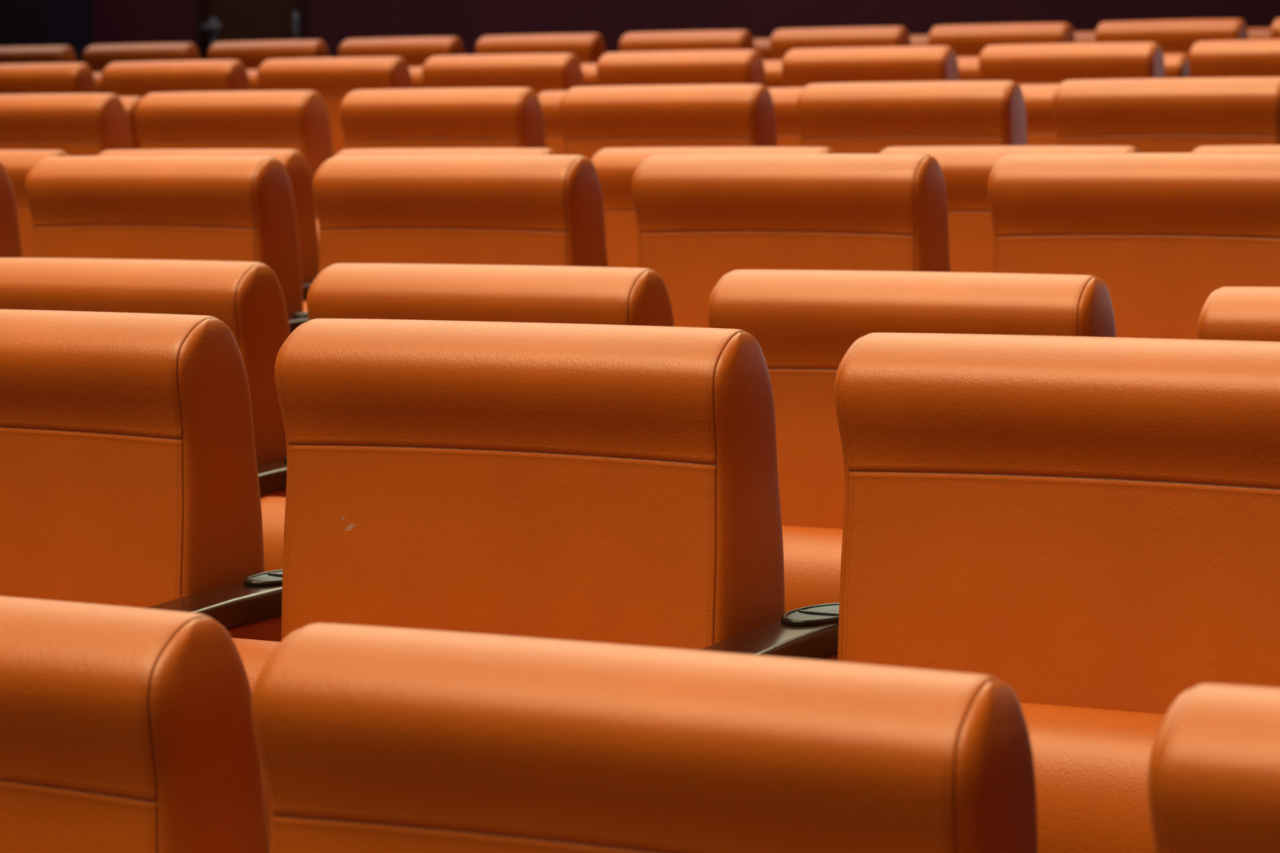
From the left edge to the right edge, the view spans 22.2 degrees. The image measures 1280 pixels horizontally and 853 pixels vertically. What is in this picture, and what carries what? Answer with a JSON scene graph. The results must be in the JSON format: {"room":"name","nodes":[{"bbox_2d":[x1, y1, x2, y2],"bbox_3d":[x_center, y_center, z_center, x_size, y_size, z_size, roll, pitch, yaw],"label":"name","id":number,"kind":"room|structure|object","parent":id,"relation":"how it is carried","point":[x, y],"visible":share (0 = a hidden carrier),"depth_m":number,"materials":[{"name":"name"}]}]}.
{"room":"auditorium","nodes":[
{"label":"auditorium","id":0,"kind":"room"},
{"bbox_2d":[0,0,93,62],"bbox_3d":[-4.569,-3.627,16.336,4.248,5.744,0.348,2,5,28],"label":"wall","id":1,"kind":"structure","parent":0,"point":[69,23],"depth_m":15.40,"materials":[{"name":"black"}]},
{"bbox_2d":[92,0,1279,57],"bbox_3d":[2.056,-3.225,13.105,19.000,6.042,0.200,2,5,28],"label":"wall","id":2,"kind":"structure","parent":0,"point":[332,22],"depth_m":14.23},
{"bbox_2d":[195,0,306,60],"bbox_3d":[-1.793,-1.739,15.218,0.619,2.150,0.142,2,5,28],"label":"door","id":3,"kind":"structure","parent":2,"relation":"in","point":[216,20],"depth_m":15.22,"materials":[{"name":"brown wood"}]},
{"bbox_3d":[-1.782,0.917,6.273,19.000,1.758,17.200,2,5,28],"label":"floor","id":4,"kind":"structure","parent":0,"visible":0},
{"bbox_2d":[0,161,22,257],"bbox_3d":[-1.285,0.046,5.507,0.485,1.000,0.312,2,5,28],"label":"seat","id":5,"kind":"object","parent":4,"relation":"on","point":[10,237],"visible":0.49,"depth_m":5.43,"materials":[{"name":"orange leather"}]},
{"bbox_2d":[0,150,69,257],"bbox_3d":[-1.366,-0.057,6.597,0.490,1.000,0.312,2,5,28],"label":"seat","id":6,"kind":"object","parent":4,"relation":"on","point":[18,163],"visible":0.13,"depth_m":6.48,"materials":[{"name":"orange leather"}]},
{"bbox_2d":[0,45,77,64],"bbox_3d":[-2.328,-0.916,12.168,0.486,1.000,0.312,2,5,28],"label":"seat","id":7,"kind":"object","parent":4,"relation":"on","point":[22,54],"visible":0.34,"depth_m":12.07,"materials":[{"name":"orange leather"}]},
{"bbox_2d":[0,62,97,94],"bbox_3d":[-1.882,-0.597,9.885,0.492,1.000,0.312,2,5,28],"label":"seat","id":8,"kind":"object","parent":4,"relation":"on","point":[46,77],"visible":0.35,"depth_m":9.79,"materials":[{"name":"orange leather"}]},
{"bbox_2d":[0,93,131,155],"bbox_3d":[-1.442,-0.282,7.697,0.492,1.000,0.312,2,5,28],"label":"seat","id":9,"kind":"object","parent":4,"relation":"on","point":[76,124],"visible":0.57,"depth_m":7.60,"materials":[{"name":"orange leather"}]},
{"bbox_2d":[93,72,103,93],"bbox_3d":[-1.658,-0.671,10.784,0.492,1.000,0.312,2,5,28],"label":"seat","id":10,"kind":"object","parent":4,"relation":"on","point":[97,76],"visible":0.02,"depth_m":10.80,"materials":[{"name":"orange leather"}]},
{"bbox_2d":[118,96,142,149],"bbox_3d":[-1.537,-0.379,8.726,0.492,1.000,0.312,2,5,28],"label":"seat","id":11,"kind":"object","parent":4,"relation":"on","point":[130,103],"visible":0.08,"depth_m":8.59,"materials":[{"name":"orange leather"}]},
{"bbox_2d":[0,309,264,608],"bbox_3d":[-0.620,0.387,3.195,0.488,1.000,0.312,2,5,28],"label":"seat","id":12,"kind":"object","parent":4,"relation":"on","point":[129,477],"visible":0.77,"depth_m":3.10,"materials":[{"name":"orange leather"}]},
{"bbox_2d":[0,595,270,852],"bbox_3d":[-0.504,0.612,2.204,0.506,1.000,0.312,2,5,28],"label":"seat","id":13,"kind":"object","parent":4,"relation":"on","point":[123,729],"visible":0.98,"depth_m":2.08,"materials":[{"name":"orange leather"}]},
{"bbox_2d":[82,42,200,72],"bbox_3d":[-1.835,-0.895,11.903,0.486,1.000,0.312,2,5,28],"label":"seat","id":14,"kind":"object","parent":4,"relation":"on","point":[97,57],"visible":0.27,"depth_m":11.85,"materials":[{"name":"orange leather"}]},
{"bbox_2d":[0,257,289,465],"bbox_3d":[-0.699,0.283,4.261,0.492,1.000,0.312,2,5,28],"label":"seat","id":15,"kind":"object","parent":4,"relation":"on","point":[248,297],"visible":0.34,"depth_m":4.17,"materials":[{"name":"orange leather"}]},
{"bbox_2d":[25,155,303,316],"bbox_3d":[-0.792,0.067,5.243,0.485,1.000,0.312,2,5,28],"label":"seat","id":16,"kind":"object","parent":4,"relation":"on","point":[184,207],"visible":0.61,"depth_m":5.18,"materials":[{"name":"orange leather"}]},
{"bbox_2d":[101,59,250,97],"bbox_3d":[-1.389,-0.576,9.621,0.492,1.000,0.312,2,5,28],"label":"seat","id":17,"kind":"object","parent":4,"relation":"on","point":[134,78],"visible":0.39,"depth_m":9.56,"materials":[{"name":"orange leather"}]},
{"bbox_2d":[97,148,319,282],"bbox_3d":[-0.873,-0.037,6.332,0.490,1.000,0.312,2,5,28],"label":"seat","id":18,"kind":"object","parent":4,"relation":"on","point":[295,162],"visible":0.19,"depth_m":6.25,"materials":[{"name":"orange leather"}]},
{"bbox_2d":[146,568,282,641],"bbox_3d":[-0.413,0.527,2.999,0.060,0.752,0.500,2,5,28],"label":"armrest","id":19,"kind":"object","parent":4,"relation":"on","point":[251,608],"visible":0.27,"depth_m":3.02,"materials":[{"name":"black plastic"}]},
{"bbox_2d":[250,571,282,580],"bbox_3d":[-0.334,0.142,3.117,0.050,0.003,0.112,2,5,28],"label":"cup holder","id":20,"kind":"object","parent":19,"relation":"on","point":[268,575],"depth_m":3.11,"materials":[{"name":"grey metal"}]},
{"bbox_2d":[135,90,332,218],"bbox_3d":[-0.949,-0.262,7.433,0.492,1.000,0.312,2,5,28],"label":"seat","id":21,"kind":"object","parent":4,"relation":"on","point":[297,120],"visible":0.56,"depth_m":7.37,"materials":[{"name":"orange leather"}]},
{"bbox_2d":[246,69,259,90],"bbox_3d":[-1.165,-0.650,10.520,0.492,1.000,0.312,2,5,28],"label":"seat","id":22,"kind":"object","parent":4,"relation":"on","point":[252,73],"visible":0.02,"depth_m":10.51,"materials":[{"name":"orange leather"}]},
{"bbox_2d":[207,39,329,69],"bbox_3d":[-1.342,-0.875,11.639,0.486,1.000,0.312,2,5,28],"label":"seat","id":23,"kind":"object","parent":4,"relation":"on","point":[251,54],"visible":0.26,"depth_m":11.58,"materials":[{"name":"orange leather"}]},
{"bbox_2d":[257,456,286,498],"bbox_3d":[-0.492,0.422,4.065,0.060,0.752,0.500,2,5,28],"label":"armrest","id":24,"kind":"object","parent":4,"relation":"on","point":[272,476],"visible":0.05,"depth_m":4.06,"materials":[{"name":"black plastic"}]},
{"bbox_2d":[288,311,309,333],"bbox_3d":[-0.585,0.206,5.046,0.060,0.752,0.500,2,5,28],"label":"armrest","id":25,"kind":"object","parent":4,"relation":"on","point":[297,319],"visible":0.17,"depth_m":5.07,"materials":[{"name":"black plastic"}]},
{"bbox_2d":[302,278,315,302],"bbox_3d":[-0.666,0.103,6.136,0.060,0.752,0.500,2,5,28],"label":"armrest","id":26,"kind":"object","parent":4,"relation":"on","point":[305,286],"visible":0.09,"depth_m":6.12,"materials":[{"name":"black plastic"}]},
{"bbox_2d":[322,98,333,156],"bbox_3d":[-1.044,-0.358,8.461,0.492,1.000,0.312,2,5,28],"label":"seat","id":27,"kind":"object","parent":4,"relation":"on","point":[322,99],"visible":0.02,"depth_m":8.40,"materials":[{"name":"orange leather"}]},
{"bbox_2d":[257,56,413,156],"bbox_3d":[-0.895,-0.556,9.356,0.492,1.000,0.312,2,5,28],"label":"seat","id":28,"kind":"object","parent":4,"relation":"on","point":[333,78],"visible":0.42,"depth_m":9.30,"materials":[{"name":"orange leather"}]},
{"bbox_2d":[338,36,465,66],"bbox_3d":[-0.849,-0.854,11.374,0.486,1.000,0.312,2,5,28],"label":"seat","id":29,"kind":"object","parent":4,"relation":"on","point":[415,51],"visible":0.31,"depth_m":11.30,"materials":[{"name":"orange leather"}]},
{"bbox_2d":[408,66,424,88],"bbox_3d":[-0.671,-0.630,10.255,0.492,1.000,0.312,2,5,28],"label":"seat","id":30,"kind":"object","parent":4,"relation":"on","point":[415,72],"visible":0.02,"depth_m":10.22,"materials":[{"name":"orange leather"}]},
{"bbox_2d":[302,147,558,311],"bbox_3d":[-0.380,-0.016,6.068,0.490,1.000,0.312,2,5,28],"label":"seat","id":31,"kind":"object","parent":4,"relation":"on","point":[420,151],"visible":0.09,"depth_m":6.04,"materials":[{"name":"orange leather"}]},
{"bbox_2d":[302,301,307,311],"bbox_3d":[-0.425,-0.071,5.980,0.490,0.307,0.122,2,5,28],"label":"seat cushion","id":32,"kind":"object","parent":31,"relation":"on","point":[304,304],"depth_m":6.05,"materials":[{"name":"orange leather"}]},
{"bbox_2d":[316,87,546,248],"bbox_3d":[-0.456,-0.241,7.168,0.492,1.000,0.312,2,5,28],"label":"seat","id":33,"kind":"object","parent":4,"relation":"on","point":[473,117],"visible":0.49,"depth_m":7.11,"materials":[{"name":"orange leather"}]},
{"bbox_2d":[316,218,319,248],"bbox_3d":[-0.500,-0.296,7.080,0.492,0.307,0.122,2,5,28],"label":"seat cushion","id":34,"kind":"object","parent":33,"relation":"on","point":[317,224],"depth_m":7.13,"materials":[{"name":"orange leather"}]},
{"bbox_2d":[312,154,608,274],"bbox_3d":[-0.299,0.087,4.978,0.485,1.000,0.312,2,5,28],"label":"seat","id":35,"kind":"object","parent":4,"relation":"on","point":[451,209],"visible":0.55,"depth_m":4.92,"materials":[{"name":"orange leather"}]},
{"bbox_2d":[260,262,674,572],"bbox_3d":[-0.205,0.303,3.996,0.492,1.000,0.312,2,5,28],"label":"seat","id":36,"kind":"object","parent":4,"relation":"on","point":[546,294],"visible":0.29,"depth_m":3.94,"materials":[{"name":"orange leather"}]},
{"bbox_2d":[260,497,285,572],"bbox_3d":[-0.250,0.248,3.908,0.492,0.307,0.122,2,5,28],"label":"seat cushion","id":37,"kind":"object","parent":36,"relation":"on","point":[273,508],"depth_m":3.95,"materials":[{"name":"orange leather"}]},
{"bbox_2d":[422,53,584,94],"bbox_3d":[-0.402,-0.535,9.091,0.492,1.000,0.312,2,5,28],"label":"seat","id":38,"kind":"object","parent":4,"relation":"on","point":[543,72],"visible":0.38,"depth_m":9.02,"materials":[{"name":"orange leather"}]},
{"bbox_2d":[231,318,785,847],"bbox_3d":[-0.127,0.408,2.930,0.488,1.000,0.312,2,5,28],"label":"seat","id":39,"kind":"object","parent":4,"relation":"on","point":[603,483],"visible":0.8,"depth_m":2.87,"materials":[{"name":"orange leather"}]},
{"bbox_2d":[231,637,280,847],"bbox_3d":[-0.172,0.353,2.842,0.488,0.307,0.122,2,5,28],"label":"seat cushion","id":40,"kind":"object","parent":39,"relation":"on","point":[254,654],"depth_m":2.89,"materials":[{"name":"orange leather"}]},
{"bbox_2d":[475,33,606,63],"bbox_3d":[-0.356,-0.833,11.110,0.486,1.000,0.312,2,5,28],"label":"seat","id":41,"kind":"object","parent":4,"relation":"on","point":[588,48],"visible":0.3,"depth_m":11.04,"materials":[{"name":"orange leather"}]},
{"bbox_2d":[537,90,567,155],"bbox_3d":[-0.057,-0.317,7.932,0.492,1.000,0.312,2,5,28],"label":"seat","id":42,"kind":"object","parent":4,"relation":"on","point":[550,100],"visible":0.09,"depth_m":7.97,"materials":[{"name":"orange leather"}]},
{"bbox_2d":[580,63,599,86],"bbox_3d":[-0.178,-0.609,9.991,0.492,1.000,0.312,2,5,28],"label":"seat","id":43,"kind":"object","parent":4,"relation":"on","point":[589,70],"visible":0.02,"depth_m":9.92,"materials":[{"name":"orange leather"}]},
{"bbox_2d":[251,622,1037,852],"bbox_3d":[-0.024,0.632,1.947,0.506,1.000,0.312,2,5,28],"label":"seat","id":44,"kind":"object","parent":4,"relation":"on","point":[369,739],"visible":1,"depth_m":1.89,"materials":[{"name":"orange leather"}]},
{"bbox_2d":[559,84,777,159],"bbox_3d":[0.038,-0.221,6.903,0.492,1.000,0.312,2,5,28],"label":"seat","id":45,"kind":"object","parent":4,"relation":"on","point":[593,119],"visible":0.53,"depth_m":6.85,"materials":[{"name":"orange leather"}]},
{"bbox_2d":[596,49,766,86],"bbox_3d":[0.091,-0.514,8.827,0.492,1.000,0.312,2,5,28],"label":"seat","id":46,"kind":"object","parent":4,"relation":"on","point":[704,66],"visible":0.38,"depth_m":8.77,"materials":[{"name":"orange leather"}]},
{"bbox_2d":[618,29,755,52],"bbox_3d":[0.137,-0.813,10.845,0.486,1.000,0.312,2,5,28],"label":"seat","id":47,"kind":"object","parent":4,"relation":"on","point":[741,39],"visible":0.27,"depth_m":10.79,"materials":[{"name":"orange leather"}]},
{"bbox_2d":[591,146,835,267],"bbox_3d":[0.113,0.005,5.803,0.490,1.000,0.312,2,5,28],"label":"seat","id":48,"kind":"object","parent":4,"relation":"on","point":[615,168],"visible":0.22,"depth_m":5.84,"materials":[{"name":"orange leather"}]},
{"bbox_2d":[753,38,772,60],"bbox_3d":[0.581,-0.879,11.576,0.492,1.000,0.312,2,5,28],"label":"seat","id":49,"kind":"object","parent":4,"relation":"on","point":[762,45],"visible":0.03,"depth_m":11.60,"materials":[{"name":"orange leather"}]},
{"bbox_2d":[698,602,839,661],"bbox_3d":[0.082,0.547,2.733,0.060,0.752,0.500,2,5,28],"label":"armrest","id":50,"kind":"object","parent":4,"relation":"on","point":[811,632],"visible":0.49,"depth_m":2.77,"materials":[{"name":"black plastic"}]},
{"bbox_2d":[786,604,839,619],"bbox_3d":[0.162,0.163,2.851,0.050,0.003,0.112,2,5,28],"label":"cup holder","id":51,"kind":"object","parent":50,"relation":"on","point":[815,611],"depth_m":2.85,"materials":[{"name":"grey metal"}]},
{"bbox_2d":[763,60,784,88],"bbox_3d":[0.315,-0.588,9.726,0.492,1.000,0.312,2,5,28],"label":"seat","id":52,"kind":"object","parent":4,"relation":"on","point":[773,68],"visible":0.02,"depth_m":9.63,"materials":[{"name":"orange leather"}]},
{"bbox_2d":[768,87,804,146],"bbox_3d":[0.436,-0.296,7.667,0.492,1.000,0.312,2,5,28],"label":"seat","id":53,"kind":"object","parent":4,"relation":"on","point":[784,99],"visible":0.05,"depth_m":7.67,"materials":[{"name":"orange leather"}]},
{"bbox_2d":[631,153,950,328],"bbox_3d":[0.194,0.108,4.713,0.485,1.000,0.312,2,5,28],"label":"seat","id":54,"kind":"object","parent":4,"relation":"on","point":[701,219],"visible":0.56,"depth_m":4.67,"materials":[{"name":"orange leather"}]},
{"bbox_2d":[769,26,911,60],"bbox_3d":[0.630,-0.792,10.580,0.486,1.000,0.312,2,5,28],"label":"seat","id":55,"kind":"object","parent":4,"relation":"on","point":[782,41],"visible":0.22,"depth_m":10.53,"materials":[{"name":"orange leather"}]},
{"bbox_2d":[782,45,959,87],"bbox_3d":[0.584,-0.494,8.562,0.492,1.000,0.312,2,5,28],"label":"seat","id":56,"kind":"object","parent":4,"relation":"on","point":[802,67],"visible":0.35,"depth_m":8.51,"materials":[{"name":"orange leather"}]},
{"bbox_2d":[707,269,1115,613],"bbox_3d":[0.288,0.324,3.732,0.492,1.000,0.312,2,5,28],"label":"seat","id":57,"kind":"object","parent":4,"relation":"on","point":[804,323],"visible":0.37,"depth_m":3.71,"materials":[{"name":"orange leather"}]},
{"bbox_2d":[782,525,843,613],"bbox_3d":[0.243,0.269,3.644,0.492,0.307,0.122,2,5,28],"label":"seat cushion","id":58,"kind":"object","parent":57,"relation":"on","point":[812,555],"depth_m":3.61,"materials":[{"name":"orange leather"}]},
{"bbox_2d":[796,80,1026,153],"bbox_3d":[0.531,-0.200,6.639,0.492,1.000,0.312,2,5,28],"label":"seat","id":59,"kind":"object","parent":4,"relation":"on","point":[873,117],"visible":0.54,"depth_m":6.58,"materials":[{"name":"orange leather"}]},
{"bbox_2d":[909,34,928,45],"bbox_3d":[1.074,-0.858,11.311,0.492,1.000,0.312,2,5,28],"label":"seat","id":60,"kind":"object","parent":4,"relation":"on","point":[916,40],"visible":0.03,"depth_m":11.32,"materials":[{"name":"orange leather"}]},
{"bbox_2d":[956,56,980,80],"bbox_3d":[0.808,-0.568,9.461,0.492,1.000,0.312,2,5,28],"label":"seat","id":61,"kind":"object","parent":4,"relation":"on","point":[968,67],"visible":0.03,"depth_m":9.34,"materials":[{"name":"orange leather"}]},
{"bbox_2d":[928,22,1075,57],"bbox_3d":[1.124,-0.772,10.316,0.486,1.000,0.312,2,5,28],"label":"seat","id":62,"kind":"object","parent":4,"relation":"on","point":[966,40],"visible":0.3,"depth_m":10.27,"materials":[{"name":"orange leather"}]},
{"bbox_2d":[880,145,1141,272],"bbox_3d":[0.606,0.025,5.538,0.490,1.000,0.312,2,5,28],"label":"seat","id":63,"kind":"object","parent":4,"relation":"on","point":[966,170],"visible":0.16,"depth_m":5.52,"materials":[{"name":"orange leather"}]},
{"bbox_2d":[1018,84,1059,145],"bbox_3d":[0.929,-0.276,7.403,0.492,1.000,0.312,2,5,28],"label":"seat","id":64,"kind":"object","parent":4,"relation":"on","point":[1038,98],"visible":0.03,"depth_m":7.37,"materials":[{"name":"orange leather"}]},
{"bbox_2d":[834,332,1279,852],"bbox_3d":[0.370,0.429,2.664,0.488,1.000,0.312,2,5,28],"label":"seat","id":65,"kind":"object","parent":4,"relation":"on","point":[1089,526],"visible":0.85,"depth_m":2.63,"materials":[{"name":"orange leather"}]},
{"bbox_2d":[1019,702,1164,852],"bbox_3d":[0.325,0.374,2.575,0.488,0.307,0.122,2,5,28],"label":"seat cushion","id":66,"kind":"object","parent":65,"relation":"on","point":[1091,765],"depth_m":2.50,"materials":[{"name":"orange leather"}]},
{"bbox_2d":[978,41,1164,84],"bbox_3d":[1.077,-0.473,8.298,0.492,1.000,0.312,2,5,28],"label":"seat","id":67,"kind":"object","parent":4,"relation":"on","point":[1034,63],"visible":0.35,"depth_m":8.24,"materials":[{"name":"orange leather"}]},
{"bbox_2d":[1074,31,1095,42],"bbox_3d":[1.567,-0.838,11.046,0.492,1.000,0.312,2,5,28],"label":"seat","id":68,"kind":"object","parent":4,"relation":"on","point":[1080,36],"visible":0.02,"depth_m":11.04,"materials":[{"name":"orange leather"}]},
{"bbox_2d":[987,152,1279,339],"bbox_3d":[0.687,0.128,4.449,0.485,1.000,0.312,2,5,28],"label":"seat","id":69,"kind":"object","parent":4,"relation":"on","point":[1163,232],"visible":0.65,"depth_m":4.41,"materials":[{"name":"orange leather"}]},
{"bbox_2d":[1053,76,1279,152],"bbox_3d":[1.024,-0.179,6.374,0.492,1.000,0.312,2,5,28],"label":"seat","id":70,"kind":"object","parent":4,"relation":"on","point":[1157,114],"visible":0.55,"depth_m":6.33,"materials":[{"name":"orange leather"}]},
{"bbox_2d":[1094,18,1248,55],"bbox_3d":[1.617,-0.751,10.051,0.486,1.000,0.312,2,5,28],"label":"seat","id":71,"kind":"object","parent":4,"relation":"on","point":[1173,36],"visible":0.18,"depth_m":9.99,"materials":[{"name":"orange leather"}]},
{"bbox_2d":[1163,53,1190,77],"bbox_3d":[1.301,-0.547,9.197,0.492,1.000,0.312,2,5,28],"label":"seat","id":72,"kind":"object","parent":4,"relation":"on","point":[1176,64],"visible":0.05,"depth_m":9.05,"materials":[{"name":"orange leather"}]},
{"bbox_2d":[1147,683,1279,852],"bbox_3d":[0.486,0.648,1.673,0.506,1.000,0.312,2,5,28],"label":"seat","id":73,"kind":"object","parent":4,"relation":"on","point":[1214,771],"visible":1,"depth_m":1.72,"materials":[{"name":"orange leather"}]},
{"bbox_2d":[1188,38,1279,77],"bbox_3d":[1.570,-0.453,8.033,0.492,1.000,0.312,2,5,28],"label":"seat","id":74,"kind":"object","parent":4,"relation":"on","point":[1242,57],"visible":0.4,"depth_m":8.04,"materials":[{"name":"orange leather"}]},
{"bbox_2d":[1191,144,1279,152],"bbox_3d":[1.100,0.046,5.274,0.490,1.000,0.312,2,5,28],"label":"seat","id":75,"kind":"object","parent":4,"relation":"on","point":[1253,148],"visible":0.08,"depth_m":5.32,"materials":[{"name":"orange leather"}]},
{"bbox_2d":[1197,286,1279,342],"bbox_3d":[0.810,0.356,3.452,0.492,1.000,0.312,2,5,28],"label":"seat","id":76,"kind":"object","parent":4,"relation":"on","point":[1252,313],"visible":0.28,"depth_m":3.50,"materials":[{"name":"orange leather"}]},
{"bbox_2d":[1246,26,1271,39],"bbox_3d":[2.061,-0.817,10.782,0.492,1.000,0.312,2,5,28],"label":"seat","id":77,"kind":"object","parent":4,"relation":"on","point":[1261,33],"visible":0.02,"depth_m":10.75,"materials":[{"name":"orange leather"}]},
{"bbox_2d":[1270,17,1279,39],"bbox_3d":[2.110,-0.730,9.787,0.486,1.000,0.312,2,5,28],"label":"seat","id":78,"kind":"object","parent":4,"relation":"on","point":[1275,28],"visible":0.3,"depth_m":9.84,"materials":[{"name":"orange leather"}]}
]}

